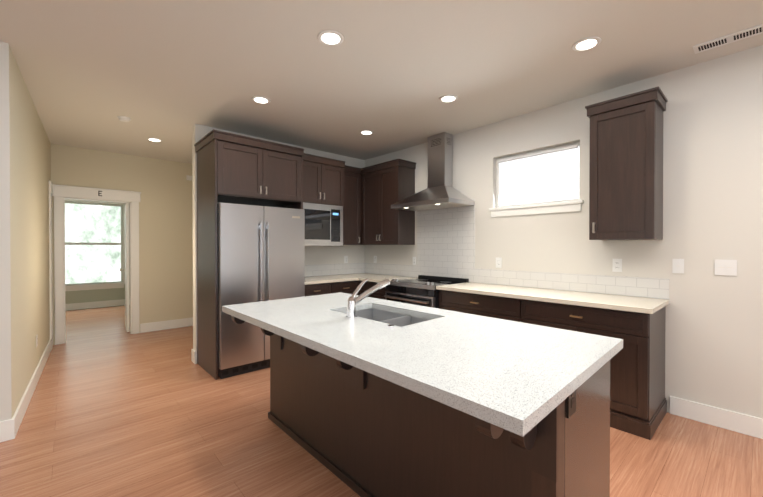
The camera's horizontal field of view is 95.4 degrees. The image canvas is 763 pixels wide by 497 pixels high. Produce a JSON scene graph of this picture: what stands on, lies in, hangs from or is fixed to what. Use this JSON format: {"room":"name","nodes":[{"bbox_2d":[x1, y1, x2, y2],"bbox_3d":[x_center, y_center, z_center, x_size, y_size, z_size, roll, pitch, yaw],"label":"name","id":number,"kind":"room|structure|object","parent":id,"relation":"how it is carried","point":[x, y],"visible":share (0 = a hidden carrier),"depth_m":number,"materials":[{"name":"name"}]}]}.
{"room":"kitchen","nodes":[
{"label":"kitchen","id":0,"kind":"room"},
{"bbox_2d":[0,41,50,420],"bbox_3d":[-4.951,-0.050,2.359,3.855,2.740,3.120,0,1,-42],"label":"wall","id":1,"kind":"structure","parent":0,"point":[25,161],"depth_m":2.76,"materials":[{"name":"beige paint"}]},
{"bbox_2d":[0,416,16,441],"bbox_3d":[-3.931,1.258,1.177,3.706,0.140,0.019,0,1,-42],"label":"baseboard","id":2,"kind":"structure","parent":1,"relation":"attached to","point":[8,428],"depth_m":2.40,"materials":[{"name":"white wood"}]},
{"bbox_2d":[13,339,50,431],"bbox_3d":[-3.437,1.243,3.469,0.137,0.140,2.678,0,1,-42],"label":"baseboard","id":3,"kind":"structure","parent":1,"relation":"attached to","point":[21,409],"depth_m":3.07,"materials":[{"name":"white wood"}]},
{"bbox_2d":[65,201,129,303],"bbox_3d":[-6.290,-0.086,7.664,5.240,2.740,0.140,0,1,-42],"label":"wall","id":4,"kind":"structure","parent":0,"point":[83,296],"depth_m":7.61,"materials":[{"name":"grey paint"}]},
{"bbox_2d":[65,199,127,290],"bbox_3d":[-6.468,-0.122,7.459,1.670,2.005,0.135,0,1,-42],"label":"window","id":5,"kind":"structure","parent":4,"relation":"in","point":[93,243],"depth_m":7.64,"materials":[{"name":"white"}]},
{"bbox_2d":[65,299,129,310],"bbox_3d":[-6.238,1.214,7.615,5.000,0.140,0.016,0,1,-42],"label":"baseboard","id":6,"kind":"structure","parent":4,"relation":"attached to","point":[98,304],"depth_m":7.59,"materials":[{"name":"white wood"}]},
{"bbox_2d":[51,144,192,344],"bbox_3d":[-3.144,-0.075,6.023,3.745,2.740,0.120,0,1,-42],"label":"wall","id":7,"kind":"structure","parent":0,"point":[164,188],"depth_m":5.51,"materials":[{"name":"beige paint"}]},
{"bbox_2d":[49,181,140,349],"bbox_3d":[-4.059,0.207,4.991,1.029,2.190,0.461,0,1,-42],"label":"door frame","id":8,"kind":"structure","parent":7,"relation":"attached to","point":[60,193],"depth_m":4.81,"materials":[{"name":"white wood"}]},
{"bbox_2d":[120,204,129,331],"bbox_3d":[-4.164,0.288,5.654,0.111,1.996,0.710,0,1,-42],"label":"door leaf","id":9,"kind":"structure","parent":7,"relation":"in","point":[126,269],"depth_m":5.40,"materials":[{"name":"white wood"}]},
{"bbox_2d":[140,317,192,332],"bbox_3d":[-2.737,1.223,6.309,2.730,0.140,0.016,0,1,-42],"label":"baseboard","id":10,"kind":"structure","parent":7,"relation":"attached to","point":[169,324],"depth_m":5.61,"materials":[{"name":"white wood"}]},
{"bbox_2d":[192,124,364,350],"bbox_3d":[-1.238,-0.067,4.848,2.500,2.740,0.120,0,1,-42],"label":"wall","id":11,"kind":"structure","parent":0,"point":[315,255],"depth_m":4.95,"materials":[{"name":"grey paint"}]},
{"bbox_2d":[191,349,196,362],"bbox_3d":[-1.291,1.233,4.888,2.496,0.140,0.036,0,1,-42],"label":"baseboard","id":12,"kind":"structure","parent":11,"relation":"attached to","point":[193,353],"depth_m":3.99,"materials":[{"name":"white wood"}]},
{"bbox_2d":[303,153,344,205],"bbox_3d":[-0.936,-0.618,4.679,0.724,1.155,0.526,0,1,-42],"label":"upper cabinet","id":13,"kind":"object","parent":11,"relation":"attached to","point":[323,180],"visible":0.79,"depth_m":4.51,"materials":[{"name":"brown wood"}]},
{"bbox_2d":[303,202,342,245],"bbox_3d":[-0.933,-0.316,4.678,0.680,0.541,0.481,0,1,-42],"label":"microwave","id":14,"kind":"object","parent":13,"relation":"attached to","point":[323,224],"visible":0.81,"depth_m":4.51,"materials":[{"name":"silver metal"}]},
{"bbox_2d":[305,263,364,276],"bbox_3d":[-0.832,0.304,5.131,1.470,0.165,0.008,0,1,-42],"label":"tile backsplash","id":15,"kind":"structure","parent":11,"relation":"attached to","point":[346,268],"depth_m":5.22,"materials":[{"name":"white tile"}]},
{"bbox_2d":[343,165,361,244],"bbox_3d":[-0.440,-0.632,5.247,0.771,1.135,0.351,0,1,-42],"label":"upper cabinet","id":16,"kind":"object","parent":11,"relation":"attached to","point":[352,220],"visible":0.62,"depth_m":5.07,"materials":[{"name":"brown wood"}]},
{"bbox_2d":[0,305,762,496],"bbox_3d":[-2.022,1.351,2.224,8.000,0.060,14.470,0,1,-42],"label":"floor","id":17,"kind":"structure","parent":0,"point":[115,408],"depth_m":2.37,"materials":[{"name":"laminate"}]},
{"bbox_2d":[194,129,303,379],"bbox_3d":[-1.524,0.059,4.038,1.013,2.500,0.691,0,1,-42],"label":"cabinet","id":18,"kind":"object","parent":17,"relation":"on","point":[232,168],"visible":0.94,"depth_m":3.73,"materials":[{"name":"brown wood"}]},
{"bbox_2d":[217,203,304,378],"bbox_3d":[-1.468,0.421,3.998,0.935,1.775,0.767,0,1,-42],"label":"fridge","id":19,"kind":"object","parent":17,"relation":"on","point":[261,253],"visible":0.6,"depth_m":3.66,"materials":[{"name":"silver metal"}]},
{"bbox_2d":[305,285,328,295],"bbox_3d":[-0.988,0.866,4.591,0.513,0.879,0.600,0,1,-42],"label":"base cabinet","id":20,"kind":"object","parent":17,"relation":"on","point":[310,290],"depth_m":4.34,"materials":[{"name":"brown wood"}]},
{"bbox_2d":[329,281,356,293],"bbox_3d":[-0.676,0.864,4.833,0.529,0.879,0.662,0,1,-42],"label":"base cabinet","id":21,"kind":"object","parent":17,"relation":"on","point":[329,284],"depth_m":4.62,"materials":[{"name":"brown wood"}]},
{"bbox_2d":[305,273,392,284],"bbox_3d":[-0.612,0.406,4.904,1.495,0.035,0.637,0,1,-42],"label":"countertop","id":22,"kind":"structure","parent":21,"relation":"on","point":[342,277],"depth_m":4.70,"materials":[{"name":"beige stone"}]},
{"bbox_2d":[357,277,417,280],"bbox_3d":[0.111,0.407,4.745,0.637,0.035,0.571,0,1,-42],"label":"countertop","id":23,"kind":"structure","parent":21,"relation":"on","point":[358,278],"depth_m":4.64,"materials":[{"name":"beige stone"}]},
{"bbox_2d":[357,281,385,299],"bbox_3d":[0.084,0.864,4.761,0.660,0.879,0.628,0,1,-42],"label":"base cabinet","id":24,"kind":"object","parent":17,"relation":"on","point":[380,293],"depth_m":4.58,"materials":[{"name":"brown wood"}]},
{"bbox_2d":[224,308,609,496],"bbox_3d":[-0.023,0.883,2.052,1.031,0.878,2.185,0,1,-42],"label":"kitchen island","id":25,"kind":"object","parent":17,"relation":"on","point":[377,397],"depth_m":1.59,"materials":[{"name":"brown wood"}]},
{"bbox_2d":[222,300,589,439],"bbox_3d":[-0.225,0.430,1.834,0.487,0.040,2.229,0,1,-42],"label":"island countertop","id":26,"kind":"structure","parent":25,"relation":"on","point":[509,391],"depth_m":1.27,"materials":[{"name":"white stone"}]},
{"bbox_2d":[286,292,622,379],"bbox_3d":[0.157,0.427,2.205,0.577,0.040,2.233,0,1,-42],"label":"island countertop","id":27,"kind":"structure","parent":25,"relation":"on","point":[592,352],"depth_m":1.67,"materials":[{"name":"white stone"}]},
{"bbox_2d":[346,278,389,319],"bbox_3d":[-0.078,0.291,2.131,0.333,0.232,0.066,0,1,-42],"label":"faucet","id":28,"kind":"object","parent":27,"relation":"on","point":[352,301],"visible":1,"depth_m":2.06,"materials":[{"name":"silver metal"}]},
{"bbox_2d":[384,275,468,308],"bbox_3d":[0.525,0.830,4.213,0.718,0.955,0.764,0,1,-42],"label":"range","id":29,"kind":"object","parent":17,"relation":"on","point":[421,290],"visible":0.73,"depth_m":4.03,"materials":[{"name":"silver metal"}]},
{"bbox_2d":[439,290,511,320],"bbox_3d":[1.170,0.872,3.610,0.600,0.879,0.985,0,1,-42],"label":"base cabinet","id":30,"kind":"object","parent":17,"relation":"on","point":[476,304],"depth_m":3.41,"materials":[{"name":"brown wood"}]},
{"bbox_2d":[512,298,666,439],"bbox_3d":[1.746,0.877,2.974,0.600,0.879,0.985,0,1,-42],"label":"base cabinet","id":31,"kind":"object","parent":17,"relation":"on","point":[638,403],"depth_m":2.54,"materials":[{"name":"brown wood"}]},
{"bbox_2d":[436,282,669,313],"bbox_3d":[1.451,0.418,3.266,0.640,0.035,1.868,0,1,-42],"label":"countertop","id":32,"kind":"structure","parent":31,"relation":"on","point":[634,305],"depth_m":2.95,"materials":[{"name":"beige stone"}]},
{"bbox_2d":[0,0,762,163],"bbox_3d":[-2.022,-1.449,2.204,8.000,0.060,14.470,0,1,-42],"label":"ceiling","id":33,"kind":"structure","parent":0,"point":[171,73],"depth_m":2.63,"materials":[{"name":"white paint"}]},
{"bbox_2d":[117,116,130,121],"bbox_3d":[-2.798,-1.413,3.775,0.120,0.032,0.120,0,1,-42],"label":"smoke detector","id":34,"kind":"object","parent":33,"relation":"attached to","point":[124,119],"visible":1,"depth_m":3.75,"materials":[{"name":"white plastic"}]},
{"bbox_2d":[147,138,161,141],"bbox_3d":[-2.973,-1.431,4.548,0.176,0.005,0.176,0,1,-42],"label":"recessed light","id":35,"kind":"object","parent":33,"relation":"in","point":[154,139],"visible":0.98,"depth_m":4.53,"materials":[{"name":"white plastic"}]},
{"bbox_2d":[251,96,270,103],"bbox_3d":[-1.150,-1.423,3.313,0.176,0.005,0.176,0,1,-42],"label":"recessed light","id":36,"kind":"object","parent":33,"relation":"in","point":[260,99],"visible":1,"depth_m":3.30,"materials":[{"name":"white plastic"}]},
{"bbox_2d":[317,30,343,45],"bbox_3d":[-0.341,-1.416,2.332,0.176,0.005,0.176,0,1,-42],"label":"recessed light","id":37,"kind":"object","parent":33,"relation":"in","point":[330,37],"visible":1,"depth_m":2.32,"materials":[{"name":"white plastic"}]},
{"bbox_2d":[359,130,373,134],"bbox_3d":[-0.184,-1.429,4.257,0.176,0.005,0.176,0,1,-42],"label":"recessed light","id":38,"kind":"object","parent":33,"relation":"in","point":[365,132],"visible":1,"depth_m":4.24,"materials":[{"name":"white plastic"}]},
{"bbox_2d":[439,94,457,102],"bbox_3d":[0.633,-1.423,3.282,0.176,0.005,0.176,0,1,-42],"label":"recessed light","id":39,"kind":"object","parent":33,"relation":"in","point":[448,98],"visible":1,"depth_m":3.27,"materials":[{"name":"white plastic"}]},
{"bbox_2d":[572,36,600,51],"bbox_3d":[1.418,-1.417,2.402,0.176,0.005,0.176,0,1,-42],"label":"recessed light","id":40,"kind":"object","parent":33,"relation":"in","point":[587,43],"visible":1,"depth_m":2.40,"materials":[{"name":"white plastic"}]},
{"bbox_2d":[693,24,762,53],"bbox_3d":[2.344,-1.415,2.334,0.130,0.008,0.365,0,1,-42],"label":"ceiling vent","id":41,"kind":"object","parent":33,"relation":"in","point":[732,37],"visible":1,"depth_m":2.33,"materials":[{"name":"white plastic"}]},
{"bbox_2d":[365,45,762,418],"bbox_3d":[1.913,-0.057,3.353,0.160,2.740,10.870,0,1,-42],"label":"wall","id":42,"kind":"structure","parent":0,"point":[712,162],"depth_m":2.71,"materials":[{"name":"grey paint"}]},
{"bbox_2d":[361,158,415,244],"bbox_3d":[0.084,-0.630,4.981,0.351,1.135,0.797,0,1,-42],"label":"upper cabinet","id":43,"kind":"object","parent":42,"relation":"attached to","point":[386,185],"visible":0.98,"depth_m":4.79,"materials":[{"name":"brown wood"}]},
{"bbox_2d":[391,132,474,210],"bbox_3d":[0.610,-0.972,4.274,0.500,0.917,0.911,0,1,-42],"label":"range hood","id":44,"kind":"object","parent":42,"relation":"attached to","point":[440,192],"visible":1,"depth_m":4.28,"materials":[{"name":"silver metal"}]},
{"bbox_2d":[365,199,668,298],"bbox_3d":[1.018,-0.099,4.212,0.008,0.983,3.850,0,1,-42],"label":"tile backsplash","id":45,"kind":"structure","parent":42,"relation":"attached to","point":[445,242],"depth_m":4.19,"materials":[{"name":"white tile"}]},
{"bbox_2d":[413,257,416,264],"bbox_3d":[0.459,0.162,4.830,0.008,0.115,0.070,0,1,-42],"label":"electrical outlet","id":46,"kind":"object","parent":45,"relation":"attached to","point":[414,260],"visible":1,"depth_m":4.82,"materials":[{"name":"white plastic"}]},
{"bbox_2d":[496,257,501,267],"bbox_3d":[1.312,0.150,3.889,0.008,0.115,0.070,0,1,-42],"label":"electrical outlet","id":47,"kind":"object","parent":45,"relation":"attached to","point":[498,262],"visible":1,"depth_m":3.89,"materials":[{"name":"white plastic"}]},
{"bbox_2d":[612,259,621,271],"bbox_3d":[2.072,0.140,3.051,0.008,0.115,0.070,0,1,-42],"label":"electrical outlet","id":48,"kind":"object","parent":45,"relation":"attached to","point":[617,265],"visible":1,"depth_m":3.05,"materials":[{"name":"white plastic"}]},
{"bbox_2d":[489,142,583,216],"bbox_3d":[1.604,-0.700,3.642,0.155,0.677,0.970,0,1,-42],"label":"window","id":49,"kind":"structure","parent":42,"relation":"in","point":[550,175],"depth_m":3.61,"materials":[{"name":"white"}]},
{"bbox_2d":[585,86,667,239],"bbox_3d":[2.008,-0.641,2.861,0.351,1.125,0.492,0,1,-42],"label":"upper cabinet","id":50,"kind":"object","parent":42,"relation":"attached to","point":[626,173],"visible":1,"depth_m":2.74,"materials":[{"name":"brown wood"}]},
{"bbox_2d":[672,259,683,273],"bbox_3d":[2.347,0.133,2.746,0.008,0.115,0.070,0,1,-42],"label":"light switch","id":51,"kind":"object","parent":42,"relation":"attached to","point":[677,265],"visible":1,"depth_m":2.74,"materials":[{"name":"white plastic"}]},
{"bbox_2d":[670,396,762,438],"bbox_3d":[3.897,1.259,1.044,0.016,0.140,4.710,0,1,-42],"label":"baseboard","id":52,"kind":"structure","parent":42,"relation":"attached to","point":[749,425],"depth_m":2.57,"materials":[{"name":"white wood"}]},
{"bbox_2d":[715,259,736,275],"bbox_3d":[2.527,0.134,2.549,0.008,0.115,0.116,0,1,-42],"label":"light switch","id":53,"kind":"object","parent":42,"relation":"attached to","point":[725,267],"visible":1,"depth_m":2.54,"materials":[{"name":"white plastic"}]}
]}

